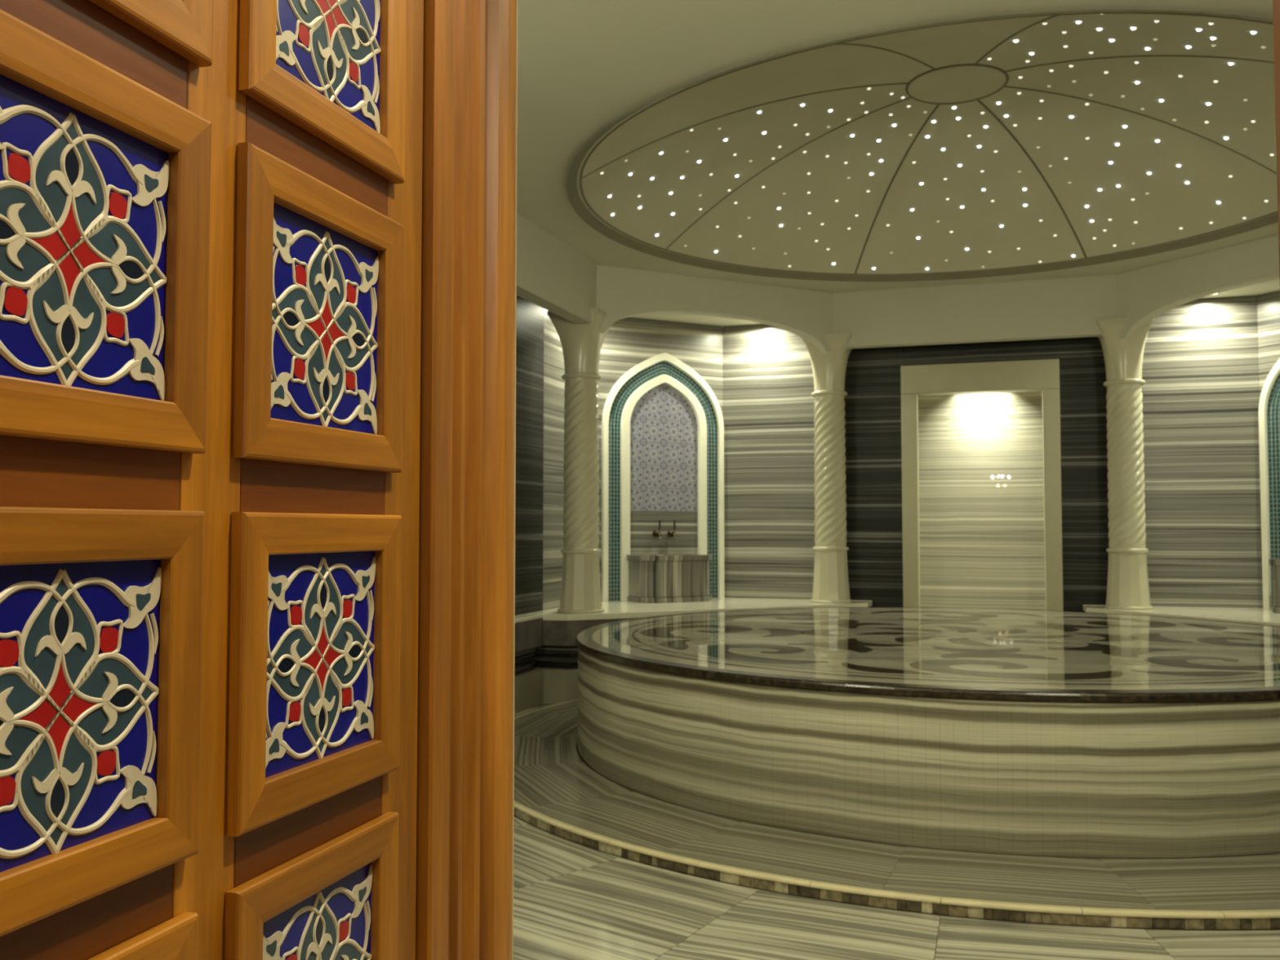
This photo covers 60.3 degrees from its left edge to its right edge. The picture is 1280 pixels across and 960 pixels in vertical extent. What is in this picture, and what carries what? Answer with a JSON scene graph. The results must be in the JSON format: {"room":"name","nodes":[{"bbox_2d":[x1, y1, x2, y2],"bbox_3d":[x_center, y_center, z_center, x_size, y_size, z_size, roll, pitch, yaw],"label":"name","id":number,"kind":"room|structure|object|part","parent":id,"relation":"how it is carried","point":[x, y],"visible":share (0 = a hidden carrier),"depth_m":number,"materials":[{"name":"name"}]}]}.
{"room":"spa","nodes":[
{"label":"spa","id":0,"kind":"room"},
{"bbox_2d":[515,295,564,615],"bbox_3d":[-1.062,0.061,8.287,0.120,3.305,3.540,-1,-3,18],"label":"wall","id":1,"kind":"structure","parent":0,"point":[530,316],"depth_m":8.86,"materials":[{"name":"stone"}]},
{"bbox_2d":[516,213,596,324],"bbox_3d":[-0.770,-1.498,7.701,0.130,0.540,2.578,-1,-3,18],"label":"wall","id":2,"kind":"structure","parent":0,"point":[552,276],"depth_m":7.96,"materials":[{"name":"paint"}]},
{"bbox_2d":[597,317,723,597],"bbox_3d":[0.145,0.149,10.324,1.414,3.305,0.120,1,-3,-27],"label":"wall","id":3,"kind":"structure","parent":0,"point":[628,342],"depth_m":10.30,"materials":[{"name":"stone"}]},
{"bbox_2d":[601,352,724,601],"bbox_3d":[0.229,-0.040,10.282,1.276,2.304,0.046,1,-3,-27],"label":"arched niche","id":4,"kind":"object","parent":3,"relation":"attached to","point":[630,517],"visible":0.98,"depth_m":10.28,"materials":[{"name":"white stone"}]},
{"bbox_2d":[652,520,661,539],"bbox_3d":[0.162,0.459,10.175,0.079,0.177,0.125,1,-3,-27],"label":"tap","id":5,"kind":"object","parent":4,"relation":"attached to","point":[655,533],"visible":1,"depth_m":10.16,"materials":[{"name":"gold metal"}]},
{"bbox_3d":[0.179,0.430,10.199,0.028,0.117,0.020,1,-3,-27],"label":"handle stem","id":6,"kind":"part","parent":5,"relation":"part of","materials":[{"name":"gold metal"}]},
{"bbox_3d":[0.229,0.061,10.278,0.900,2.102,0.045,1,-3,-27],"label":"frame","id":7,"kind":"part","parent":4,"relation":"part of","materials":[{"name":"white stone"}]},
{"bbox_3d":[0.220,0.703,10.268,0.732,0.819,0.006,1,-3,-27],"label":"marble panel","id":8,"kind":"part","parent":4,"relation":"part of","materials":[{"name":"grey stone"}]},
{"bbox_2d":[666,520,675,539],"bbox_3d":[0.300,0.462,10.245,0.079,0.177,0.125,1,-3,-27],"label":"tap","id":9,"kind":"object","parent":4,"relation":"attached to","point":[670,533],"visible":1,"depth_m":10.23,"materials":[{"name":"gold metal"}]},
{"bbox_3d":[0.317,0.433,10.269,0.028,0.117,0.020,1,-3,-27],"label":"handle stem","id":10,"kind":"part","parent":9,"relation":"part of","materials":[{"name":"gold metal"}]},
{"bbox_2d":[628,313,762,328],"bbox_3d":[0.389,-1.572,9.919,3.281,0.100,1.209,1,-3,-27],"label":"ceiling","id":11,"kind":"structure","parent":0,"point":[690,318],"depth_m":10.33,"materials":[{"name":"paint"}]},
{"bbox_2d":[596,264,833,352],"bbox_3d":[0.662,-1.425,9.377,2.578,0.540,0.130,1,-3,-27],"label":"wall","id":12,"kind":"structure","parent":0,"point":[621,292],"depth_m":9.29,"materials":[{"name":"paint"}]},
{"bbox_2d":[723,324,814,599],"bbox_3d":[1.325,0.157,10.485,1.060,3.305,0.120,-1,-3,18],"label":"wall","id":13,"kind":"structure","parent":0,"point":[769,445],"depth_m":10.47,"materials":[{"name":"stone"}]},
{"bbox_2d":[513,702,1279,959],"bbox_3d":[1.760,1.717,6.024,7.400,0.200,10.560,-1,-3,18],"label":"floor","id":14,"kind":"structure","parent":0,"point":[573,900],"depth_m":3.73,"materials":[{"name":"stone"}]},
{"bbox_2d":[514,613,543,714],"bbox_3d":[-1.115,1.342,7.619,0.153,0.688,1.915,-1,-3,18],"label":"bench","id":15,"kind":"object","parent":14,"relation":"on","point":[528,681],"visible":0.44,"depth_m":8.27,"materials":[{"name":"grey stone"}]},
{"bbox_3d":[-1.115,1.012,7.634,0.153,0.028,1.915,-1,-3,18],"label":"seat","id":16,"kind":"part","parent":15,"relation":"part of","materials":[{"name":"beige stone"}]},
{"bbox_2d":[526,597,871,703],"bbox_3d":[0.454,1.431,9.661,3.386,0.688,1.239,1,-3,-27],"label":"bench","id":17,"kind":"object","parent":14,"relation":"on","point":[557,656],"visible":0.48,"depth_m":8.61,"materials":[{"name":"grey stone"}]},
{"bbox_2d":[546,307,611,613],"bbox_3d":[-0.471,-0.146,8.839,0.430,2.390,0.430,-1,-3,18],"label":"column","id":18,"kind":"structure","parent":17,"relation":"on","point":[581,344],"depth_m":8.72,"materials":[{"name":"beige stone"}]},
{"bbox_2d":[626,554,711,603],"bbox_3d":[0.300,0.892,10.035,0.756,0.418,0.378,1,-3,-27],"label":"basin","id":19,"kind":"object","parent":17,"relation":"on","point":[652,578],"visible":1,"depth_m":9.87,"materials":[{"name":"stone"}]},
{"bbox_3d":[0.454,1.112,9.674,3.386,0.050,1.239,1,-3,-27],"label":"seat","id":20,"kind":"part","parent":17,"relation":"part of","materials":[{"name":"beige stone"}]},
{"bbox_2d":[801,333,852,603],"bbox_3d":[1.718,-0.098,9.953,0.430,2.390,0.430,-1,-3,18],"label":"column","id":21,"kind":"structure","parent":17,"relation":"on","point":[830,579],"depth_m":9.84,"materials":[{"name":"beige stone"}]},
{"bbox_2d":[514,699,1279,929],"bbox_3d":[1.915,1.610,6.507,5.688,0.056,5.688,1,-3,-27],"label":"stone step","id":22,"kind":"structure","parent":14,"relation":"on","point":[556,792],"depth_m":4.22,"materials":[{"name":"stone"}]},
{"bbox_2d":[575,607,1279,857],"bbox_3d":[1.970,1.267,6.691,4.717,0.648,4.717,1,-3,-16],"label":"podium","id":23,"kind":"object","parent":22,"relation":"on","point":[1012,731],"visible":1,"depth_m":4.69,"materials":[{"name":"beige stone"}]},
{"bbox_2d":[1083,604,1279,626],"bbox_3d":[4.944,1.367,8.203,1.239,0.688,3.386,1,-3,-27],"label":"bench","id":24,"kind":"object","parent":14,"relation":"on","point":[1251,615],"visible":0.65,"depth_m":8.65,"materials":[{"name":"grey stone"}]},
{"bbox_2d":[1097,317,1154,609],"bbox_3d":[4.055,-0.131,9.194,0.430,2.390,0.430,-1,-3,18],"label":"column","id":25,"kind":"structure","parent":24,"relation":"on","point":[1127,587],"depth_m":9.08,"materials":[{"name":"beige stone"}]},
{"bbox_2d":[1268,558,1279,613],"bbox_3d":[5.248,0.825,8.474,0.378,0.418,0.756,1,-3,-27],"label":"basin","id":26,"kind":"object","parent":24,"relation":"on","point":[1274,562],"visible":1,"depth_m":8.62,"materials":[{"name":"stone"}]},
{"bbox_2d":[516,0,1278,293],"bbox_3d":[1.621,-2.171,5.764,7.400,0.714,9.660,-1,-3,18],"label":"ceiling","id":27,"kind":"structure","parent":0,"point":[953,149],"depth_m":7.09,"materials":[{"name":"paint"}]},
{"bbox_2d":[833,274,1116,349],"bbox_3d":[2.860,-1.418,9.549,2.578,0.540,0.130,-1,-3,18],"label":"wall","id":28,"kind":"structure","parent":0,"point":[1064,307],"depth_m":9.47,"materials":[{"name":"paint"}]},
{"bbox_2d":[844,336,1109,612],"bbox_3d":[3.045,0.138,10.052,2.480,3.305,0.120,-1,-3,18],"label":"wall","id":29,"kind":"structure","parent":0,"point":[873,379],"depth_m":10.15,"materials":[{"name":"stone"}]},
{"bbox_2d":[900,359,1063,611],"bbox_3d":[3.101,0.362,10.027,1.375,2.855,0.195,-1,-3,18],"label":"door frame","id":30,"kind":"structure","parent":29,"relation":"in","point":[1042,375],"depth_m":9.98,"materials":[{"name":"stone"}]},
{"bbox_2d":[917,391,1045,610],"bbox_3d":[3.394,0.375,10.907,1.770,2.905,0.120,-1,-3,18],"label":"wall","id":31,"kind":"structure","parent":0,"point":[980,455],"depth_m":10.86,"materials":[{"name":"stone"}]},
{"bbox_2d":[1115,235,1279,338],"bbox_3d":[4.537,-1.480,8.119,0.130,0.540,2.578,1,-3,-27],"label":"wall","id":32,"kind":"structure","parent":0,"point":[1143,295],"depth_m":8.54,"materials":[{"name":"paint"}]},
{"bbox_2d":[1141,295,1262,608],"bbox_3d":[4.692,0.109,9.392,1.060,3.305,0.120,-1,-3,18],"label":"wall","id":33,"kind":"structure","parent":0,"point":[1200,391],"depth_m":9.32,"materials":[{"name":"stone"}]},
{"bbox_2d":[1200,279,1279,298],"bbox_3d":[5.073,-1.638,8.399,1.209,0.100,3.281,1,-3,-27],"label":"ceiling","id":34,"kind":"structure","parent":0,"point":[1273,286],"depth_m":9.05,"materials":[{"name":"paint"}]},
{"bbox_2d":[1257,290,1279,398],"bbox_3d":[5.552,0.073,8.569,0.120,3.305,1.414,1,-3,-27],"label":"wall","id":35,"kind":"structure","parent":0,"point":[1268,304],"depth_m":9.15,"materials":[{"name":"stone"}]},
{"bbox_2d":[1258,358,1279,608],"bbox_3d":[5.455,-0.114,8.586,0.045,2.304,1.276,1,-3,-27],"label":"arched niche","id":36,"kind":"object","parent":35,"relation":"attached to","point":[1269,400],"visible":0.84,"depth_m":9.08,"materials":[{"name":"white stone"}]},
{"bbox_3d":[-1.750,-0.294,1.827,3.170,3.455,0.250,-1,-3,18],"label":"wall","id":37,"kind":"structure","parent":0,"visible":0},
{"bbox_2d":[0,0,423,959],"bbox_3d":[-0.350,0.194,0.846,0.058,2.372,0.694,-1,-3,17],"label":"door","id":38,"kind":"structure","parent":37,"relation":"in","point":[211,211],"depth_m":0.85,"materials":[{"name":"brown wood"}]},
{"bbox_3d":[-0.384,0.295,0.703,0.016,0.068,0.229,-1,-3,17],"label":"rail","id":39,"kind":"part","parent":38,"relation":"part of","materials":[{"name":"brown wood"}]},
{"bbox_3d":[-0.384,-0.003,0.716,0.016,0.068,0.229,-1,-3,17],"label":"rail","id":40,"kind":"part","parent":38,"relation":"part of","materials":[{"name":"brown wood"}]},
{"bbox_3d":[-0.384,-0.301,0.728,0.016,0.068,0.229,-1,-3,17],"label":"rail","id":41,"kind":"part","parent":38,"relation":"part of","materials":[{"name":"brown wood"}]},
{"bbox_3d":[-0.374,0.256,0.701,0.022,0.035,0.255,-1,-3,17],"label":"moulding","id":42,"kind":"part","parent":38,"relation":"part of","materials":[{"name":"brown wood"}]},
{"bbox_3d":[-0.374,0.036,0.711,0.022,0.035,0.255,-1,-3,17],"label":"moulding","id":43,"kind":"part","parent":38,"relation":"part of","materials":[{"name":"brown wood"}]},
{"bbox_3d":[-0.374,-0.043,0.714,0.022,0.035,0.255,-1,-3,17],"label":"moulding","id":44,"kind":"part","parent":38,"relation":"part of","materials":[{"name":"brown wood"}]},
{"bbox_3d":[-0.374,-0.262,0.724,0.022,0.035,0.255,-1,-3,17],"label":"moulding","id":45,"kind":"part","parent":38,"relation":"part of","materials":[{"name":"brown wood"}]},
{"bbox_3d":[-0.374,0.334,0.698,0.022,0.035,0.255,-1,-3,17],"label":"moulding","id":46,"kind":"part","parent":38,"relation":"part of","materials":[{"name":"brown wood"}]},
{"bbox_3d":[-0.374,-0.341,0.727,0.022,0.035,0.255,-1,-3,17],"label":"moulding","id":47,"kind":"part","parent":38,"relation":"part of","materials":[{"name":"brown wood"}]},
{"bbox_3d":[-0.342,0.150,0.811,0.022,0.255,0.035,-1,-3,17],"label":"moulding","id":48,"kind":"part","parent":38,"relation":"part of","materials":[{"name":"brown wood"}]},
{"bbox_3d":[-0.342,0.449,0.798,0.022,0.255,0.035,-1,-3,17],"label":"moulding","id":49,"kind":"part","parent":38,"relation":"part of","materials":[{"name":"brown wood"}]},
{"bbox_3d":[-0.342,-0.148,0.824,0.022,0.255,0.035,-1,-3,17],"label":"moulding","id":50,"kind":"part","parent":38,"relation":"part of","materials":[{"name":"brown wood"}]},
{"bbox_3d":[-0.342,-0.446,0.837,0.022,0.255,0.035,-1,-3,17],"label":"moulding","id":51,"kind":"part","parent":38,"relation":"part of","materials":[{"name":"brown wood"}]},
{"bbox_3d":[-0.319,0.452,0.876,0.022,0.255,0.035,-1,-3,17],"label":"moulding","id":52,"kind":"part","parent":38,"relation":"part of","materials":[{"name":"brown wood"}]},
{"bbox_3d":[-0.319,0.154,0.889,0.022,0.255,0.035,-1,-3,17],"label":"moulding","id":53,"kind":"part","parent":38,"relation":"part of","materials":[{"name":"brown wood"}]},
{"bbox_3d":[-0.319,-0.145,0.902,0.022,0.255,0.035,-1,-3,17],"label":"moulding","id":54,"kind":"part","parent":38,"relation":"part of","materials":[{"name":"brown wood"}]},
{"bbox_3d":[-0.319,-0.443,0.915,0.022,0.255,0.035,-1,-3,17],"label":"moulding","id":55,"kind":"part","parent":38,"relation":"part of","materials":[{"name":"brown wood"}]},
{"bbox_3d":[-0.298,0.307,0.991,0.016,0.068,0.229,-1,-3,17],"label":"rail","id":56,"kind":"part","parent":38,"relation":"part of","materials":[{"name":"brown wood"}]},
{"bbox_3d":[-0.298,0.009,1.004,0.016,0.068,0.229,-1,-3,17],"label":"rail","id":57,"kind":"part","parent":38,"relation":"part of","materials":[{"name":"brown wood"}]},
{"bbox_3d":[-0.288,0.347,0.986,0.022,0.035,0.255,-1,-3,17],"label":"moulding","id":58,"kind":"part","parent":38,"relation":"part of","materials":[{"name":"brown wood"}]},
{"bbox_3d":[-0.298,-0.289,1.017,0.016,0.068,0.229,-1,-3,17],"label":"rail","id":59,"kind":"part","parent":38,"relation":"part of","materials":[{"name":"brown wood"}]},
{"bbox_3d":[-0.288,-0.030,1.002,0.022,0.035,0.255,-1,-3,17],"label":"moulding","id":60,"kind":"part","parent":38,"relation":"part of","materials":[{"name":"brown wood"}]},
{"bbox_3d":[-0.288,0.268,0.990,0.022,0.035,0.255,-1,-3,17],"label":"moulding","id":61,"kind":"part","parent":38,"relation":"part of","materials":[{"name":"brown wood"}]},
{"bbox_3d":[-0.288,-0.329,1.015,0.022,0.035,0.255,-1,-3,17],"label":"moulding","id":62,"kind":"part","parent":38,"relation":"part of","materials":[{"name":"brown wood"}]},
{"bbox_3d":[-0.288,0.048,0.999,0.022,0.035,0.255,-1,-3,17],"label":"moulding","id":63,"kind":"part","parent":38,"relation":"part of","materials":[{"name":"brown wood"}]},
{"bbox_3d":[-0.288,-0.250,1.012,0.022,0.035,0.255,-1,-3,17],"label":"moulding","id":64,"kind":"part","parent":38,"relation":"part of","materials":[{"name":"brown wood"}]},
{"bbox_3d":[-0.257,0.461,1.087,0.022,0.255,0.035,-1,-3,17],"label":"moulding","id":65,"kind":"part","parent":38,"relation":"part of","materials":[{"name":"brown wood"}]},
{"bbox_3d":[-0.257,0.163,1.100,0.022,0.255,0.035,-1,-3,17],"label":"moulding","id":66,"kind":"part","parent":38,"relation":"part of","materials":[{"name":"brown wood"}]},
{"bbox_3d":[-0.257,-0.136,1.113,0.022,0.255,0.035,-1,-3,17],"label":"moulding","id":67,"kind":"part","parent":38,"relation":"part of","materials":[{"name":"brown wood"}]},
{"bbox_3d":[-0.257,-0.434,1.125,0.022,0.255,0.035,-1,-3,17],"label":"moulding","id":68,"kind":"part","parent":38,"relation":"part of","materials":[{"name":"brown wood"}]},
{"bbox_2d":[415,0,517,959],"bbox_3d":[-0.208,0.134,1.305,0.042,2.555,0.244,-1,-3,17],"label":"trim","id":69,"kind":"structure","parent":37,"relation":"attached to","point":[465,803],"depth_m":1.29,"materials":[{"name":"brown wood"}]},
{"bbox_3d":[2.128,-0.348,0.568,3.075,3.455,0.250,-1,-3,18],"label":"wall","id":70,"kind":"structure","parent":0,"visible":0},
{"bbox_2d":[1272,0,1279,281],"bbox_3d":[0.646,0.122,1.030,0.042,2.555,0.250,-1,-3,18],"label":"trim","id":71,"kind":"structure","parent":70,"relation":"attached to","point":[1276,3],"depth_m":1.16,"materials":[{"name":"brown wood"}]}
]}

